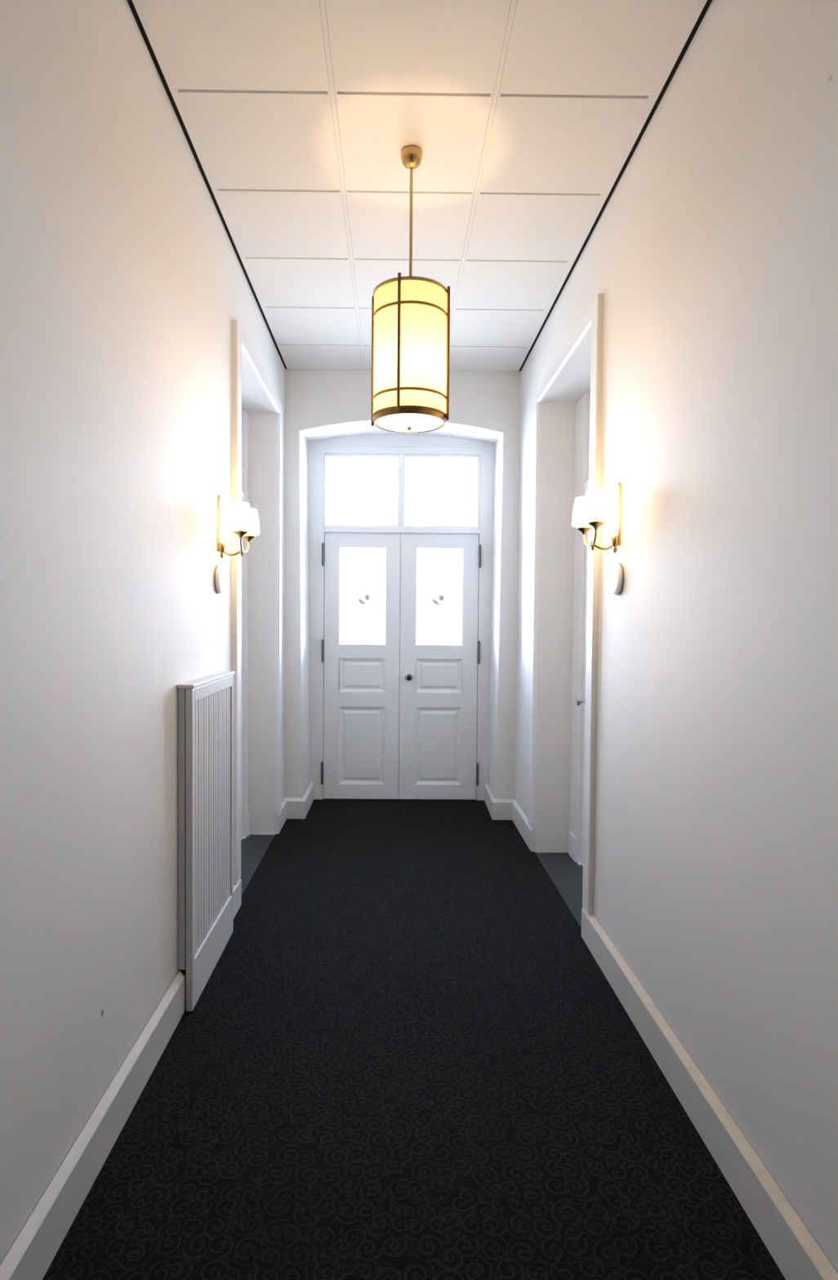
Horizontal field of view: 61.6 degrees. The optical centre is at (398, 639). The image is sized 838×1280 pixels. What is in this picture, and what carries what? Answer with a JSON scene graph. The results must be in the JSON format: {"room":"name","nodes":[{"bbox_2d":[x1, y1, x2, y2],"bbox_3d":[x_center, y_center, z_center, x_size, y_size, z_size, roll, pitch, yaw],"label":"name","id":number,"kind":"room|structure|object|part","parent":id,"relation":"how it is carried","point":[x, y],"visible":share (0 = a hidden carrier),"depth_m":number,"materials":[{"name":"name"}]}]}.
{"room":"entrance hallway","nodes":[
{"label":"entrance hallway","id":0,"kind":"room"},
{"bbox_2d":[0,0,284,1265],"bbox_3d":[-0.967,-0.270,1.785,0.360,3.306,8.000,0,2,0],"label":"wall","id":1,"kind":"structure","parent":0,"point":[123,282],"depth_m":1.84,"materials":[{"name":"paint"}]},
{"bbox_2d":[0,971,185,1279],"bbox_3d":[-0.773,1.352,0.206,0.026,0.146,4.724,0,2,0],"label":"baseboard","id":2,"kind":"structure","parent":1,"relation":"attached to","point":[33,1251],"depth_m":1.77,"materials":[{"name":"paint"}]},
{"bbox_2d":[126,0,286,368],"bbox_3d":[-0.764,-1.826,1.359,0.015,0.027,7.216,0,2,0],"label":"trim","id":3,"kind":"structure","parent":1,"relation":"attached to","point":[131,6],"depth_m":2.63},
{"bbox_2d":[213,564,224,593],"bbox_3d":[-0.787,-0.268,3.102,0.022,0.128,0.128,0,2,0],"label":"wall switch","id":4,"kind":"object","parent":1,"relation":"attached to","point":[219,577],"visible":1,"depth_m":3.07,"materials":[{"name":"grey plastic"}]},
{"bbox_2d":[233,878,241,918],"bbox_3d":[-0.799,1.259,3.372,0.026,0.146,0.305,0,2,0],"label":"baseboard","id":5,"kind":"structure","parent":1,"relation":"attached to","point":[237,886],"depth_m":3.43,"materials":[{"name":"paint"}]},
{"bbox_2d":[217,494,259,558],"bbox_3d":[-0.712,-0.499,3.101,0.168,0.281,0.266,0,2,0],"label":"wall sconce","id":6,"kind":"object","parent":1,"relation":"attached to","point":[243,520],"visible":1,"depth_m":3.04,"materials":[{"name":"white glass"}]},
{"bbox_3d":[-0.732,-0.410,3.103,0.116,0.082,0.176,0,2,0],"label":"arm","id":7,"kind":"part","parent":6,"relation":"part of","materials":[{"name":"gold metal"}]},
{"bbox_3d":[-0.677,-0.531,3.017,0.100,0.114,0.100,0,2,0],"label":"lamp shade","id":8,"kind":"part","parent":6,"relation":"part of","materials":[{"name":"white fabric"}]},
{"bbox_3d":[-0.679,-0.536,3.183,0.100,0.114,0.100,0,2,0],"label":"lamp shade","id":9,"kind":"part","parent":6,"relation":"part of","materials":[{"name":"white fabric"}]},
{"bbox_2d":[240,409,248,840],"bbox_3d":[-1.044,-0.077,4.062,0.146,2.785,1.158,0,2,0],"label":"door","id":10,"kind":"structure","parent":1,"relation":"in","point":[245,415],"depth_m":4.56,"materials":[{"name":"white paint"}]},
{"bbox_2d":[231,319,282,883],"bbox_3d":[-0.794,-0.190,4.061,0.026,2.713,1.362,0,2,0],"label":"door frame","id":11,"kind":"structure","parent":1,"relation":"attached to","point":[240,344],"depth_m":3.44,"materials":[{"name":"white paint"}]},
{"bbox_2d":[275,781,313,833],"bbox_3d":[-0.747,1.208,5.131,0.158,0.146,0.898,0,2,0],"label":"baseboard","id":12,"kind":"structure","parent":1,"relation":"attached to","point":[291,807],"depth_m":5.04,"materials":[{"name":"paint"}]},
{"bbox_2d":[185,798,582,998],"bbox_3d":[0.034,1.485,1.895,2.990,0.194,8.500,0,2,0],"label":"floor","id":13,"kind":"structure","parent":0,"point":[566,874],"depth_m":4.09,"materials":[{"name":"stone"}]},
{"bbox_2d":[42,799,785,1279],"bbox_3d":[0.036,1.390,1.722,1.662,0.006,7.756,0,2,0],"label":"carpet","id":14,"kind":"object","parent":13,"relation":"on","point":[405,1055],"visible":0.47,"depth_m":2.09,"materials":[{"name":"black carpet"}]},
{"bbox_2d":[177,671,235,1011],"bbox_3d":[-0.773,0.749,2.874,0.060,1.196,0.665,0,2,0],"label":"radiator cover","id":15,"kind":"object","parent":14,"relation":"on","point":[206,706],"visible":1,"depth_m":2.73,"materials":[{"name":"white paint"}]},
{"bbox_3d":[-0.787,0.690,2.554,0.026,1.028,0.014,0,2,0],"label":"panel","id":16,"kind":"part","parent":15,"relation":"part of","materials":[{"name":"white paint"}]},
{"bbox_3d":[-0.764,0.693,2.876,0.017,0.956,0.597,0,2,0],"label":"slatted panel","id":17,"kind":"part","parent":15,"relation":"part of","materials":[{"name":"white paint"}]},
{"bbox_2d":[284,368,519,799],"bbox_3d":[0.018,-0.369,5.407,1.669,3.306,0.770,0,2,0],"label":"wall","id":18,"kind":"structure","parent":0,"point":[320,404],"depth_m":5.03,"materials":[{"name":"paint"}]},
{"bbox_2d":[320,533,399,799],"bbox_3d":[-0.300,0.212,5.570,0.616,2.108,0.074,0,2,0],"label":"door","id":19,"kind":"structure","parent":18,"relation":"in","point":[361,706],"depth_m":5.57,"materials":[{"name":"white paint"}]},
{"bbox_2d":[307,434,494,799],"bbox_3d":[0.014,-0.167,5.575,1.467,2.893,0.082,0,2,0],"label":"door frame","id":20,"kind":"structure","parent":18,"relation":"attached to","point":[397,444],"depth_m":5.53,"materials":[{"name":"white paint"}]},
{"bbox_2d":[324,453,479,528],"bbox_3d":[0.030,-1.173,5.544,1.223,0.577,0.044,0,2,0],"label":"window","id":21,"kind":"structure","parent":18,"relation":"in","point":[401,457],"depth_m":5.52,"materials":[{"name":"white paint"}]},
{"bbox_2d":[398,533,480,799],"bbox_3d":[0.313,0.217,5.566,0.664,2.108,0.113,0,2,0],"label":"door","id":22,"kind":"structure","parent":18,"relation":"in","point":[437,722],"depth_m":5.58,"materials":[{"name":"white paint"}]},
{"bbox_3d":[0.085,0.293,5.534,0.042,0.042,0.048,0,2,0],"label":"knob","id":23,"kind":"part","parent":22,"relation":"part of","materials":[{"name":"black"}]},
{"bbox_2d":[132,0,706,371],"bbox_3d":[0.063,-1.829,1.366,1.638,0.050,7.217,0,2,0],"label":"ceiling","id":24,"kind":"structure","parent":0,"point":[298,117],"depth_m":2.57,"materials":[{"name":"white tile"}]},
{"bbox_2d":[370,145,449,433],"bbox_3d":[0.046,-1.320,2.663,0.283,1.042,0.283,2,2,43],"label":"pendant lamp","id":25,"kind":"object","parent":24,"relation":"hanging from","point":[411,314],"visible":1,"depth_m":2.56,"materials":[{"name":"gold metal"}]},
{"bbox_2d":[376,413,442,432],"bbox_3d":[0.042,-0.816,2.678,0.254,0.034,0.254,0,2,0],"label":"diffuser","id":26,"kind":"object","parent":25,"relation":"attached to","point":[392,422],"depth_m":2.63,"materials":[{"name":"white glass"}]},
{"bbox_3d":[0.044,-1.075,2.670,0.275,0.456,0.275,0,2,0],"label":"lamp shade","id":27,"kind":"part","parent":25,"relation":"part of","materials":[{"name":"yellow glass"}]},
{"bbox_3d":[0.047,-1.431,2.659,0.023,0.701,0.023,0,2,0],"label":"rod","id":28,"kind":"part","parent":25,"relation":"part of","materials":[{"name":"gold metal"}]},
{"bbox_2d":[515,0,837,1273],"bbox_3d":[1.063,-0.255,1.802,0.360,3.306,8.000,0,2,0],"label":"wall","id":29,"kind":"structure","parent":0,"point":[712,256],"depth_m":1.92,"materials":[{"name":"paint"}]},
{"bbox_2d":[484,782,534,851],"bbox_3d":[0.761,1.224,4.978,0.168,0.146,1.230,0,2,0],"label":"baseboard","id":30,"kind":"structure","parent":29,"relation":"attached to","point":[498,809],"depth_m":5.05,"materials":[{"name":"paint"}]},
{"bbox_2d":[528,293,603,914],"bbox_3d":[0.853,-0.160,3.739,0.026,2.697,1.370,0,2,0],"label":"door frame","id":31,"kind":"structure","parent":29,"relation":"attached to","point":[593,319],"depth_m":3.11,"materials":[{"name":"white paint"}]},
{"bbox_2d":[568,392,590,866],"bbox_3d":[1.116,-0.043,3.745,0.186,2.769,1.166,0,2,0],"label":"door","id":32,"kind":"structure","parent":29,"relation":"in","point":[580,548],"depth_m":4.16,"materials":[{"name":"white paint"}]},
{"bbox_3d":[1.051,0.352,4.026,0.067,0.052,0.052,0,2,0],"label":"knob","id":33,"kind":"part","parent":32,"relation":"part of","materials":[{"name":"silver metal"}]},
{"bbox_2d":[571,481,621,553],"bbox_3d":[0.792,-0.484,2.776,0.168,0.281,0.266,0,2,0],"label":"wall sconce","id":34,"kind":"object","parent":29,"relation":"attached to","point":[592,509],"visible":1,"depth_m":2.76,"materials":[{"name":"white glass"}]},
{"bbox_3d":[0.758,-0.521,2.858,0.100,0.114,0.100,0,2,0],"label":"lamp shade","id":35,"kind":"part","parent":34,"relation":"part of","materials":[{"name":"white fabric"}]},
{"bbox_3d":[0.759,-0.517,2.692,0.100,0.114,0.100,0,2,0],"label":"lamp shade","id":36,"kind":"part","parent":34,"relation":"part of","materials":[{"name":"white fabric"}]},
{"bbox_3d":[0.810,-0.395,2.779,0.116,0.082,0.176,0,2,0],"label":"arm","id":37,"kind":"part","parent":34,"relation":"part of","materials":[{"name":"gold metal"}]},
{"bbox_2d":[518,0,711,371],"bbox_3d":[0.890,-1.814,1.373,0.015,0.027,7.216,0,2,0],"label":"trim","id":38,"kind":"structure","parent":29,"relation":"attached to","point":[708,2],"depth_m":2.62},
{"bbox_2d":[609,562,623,595],"bbox_3d":[0.863,-0.242,2.783,0.022,0.128,0.128,0,2,0],"label":"wall switch","id":39,"kind":"object","parent":29,"relation":"attached to","point":[616,577],"visible":1,"depth_m":2.75,"materials":[{"name":"white plastic"}]},
{"bbox_2d":[581,906,837,1279],"bbox_3d":[0.869,1.355,0.528,0.026,0.146,5.342,0,2,0],"label":"baseboard","id":40,"kind":"structure","parent":29,"relation":"attached to","point":[791,1246],"depth_m":1.86,"materials":[{"name":"paint"}]}
]}

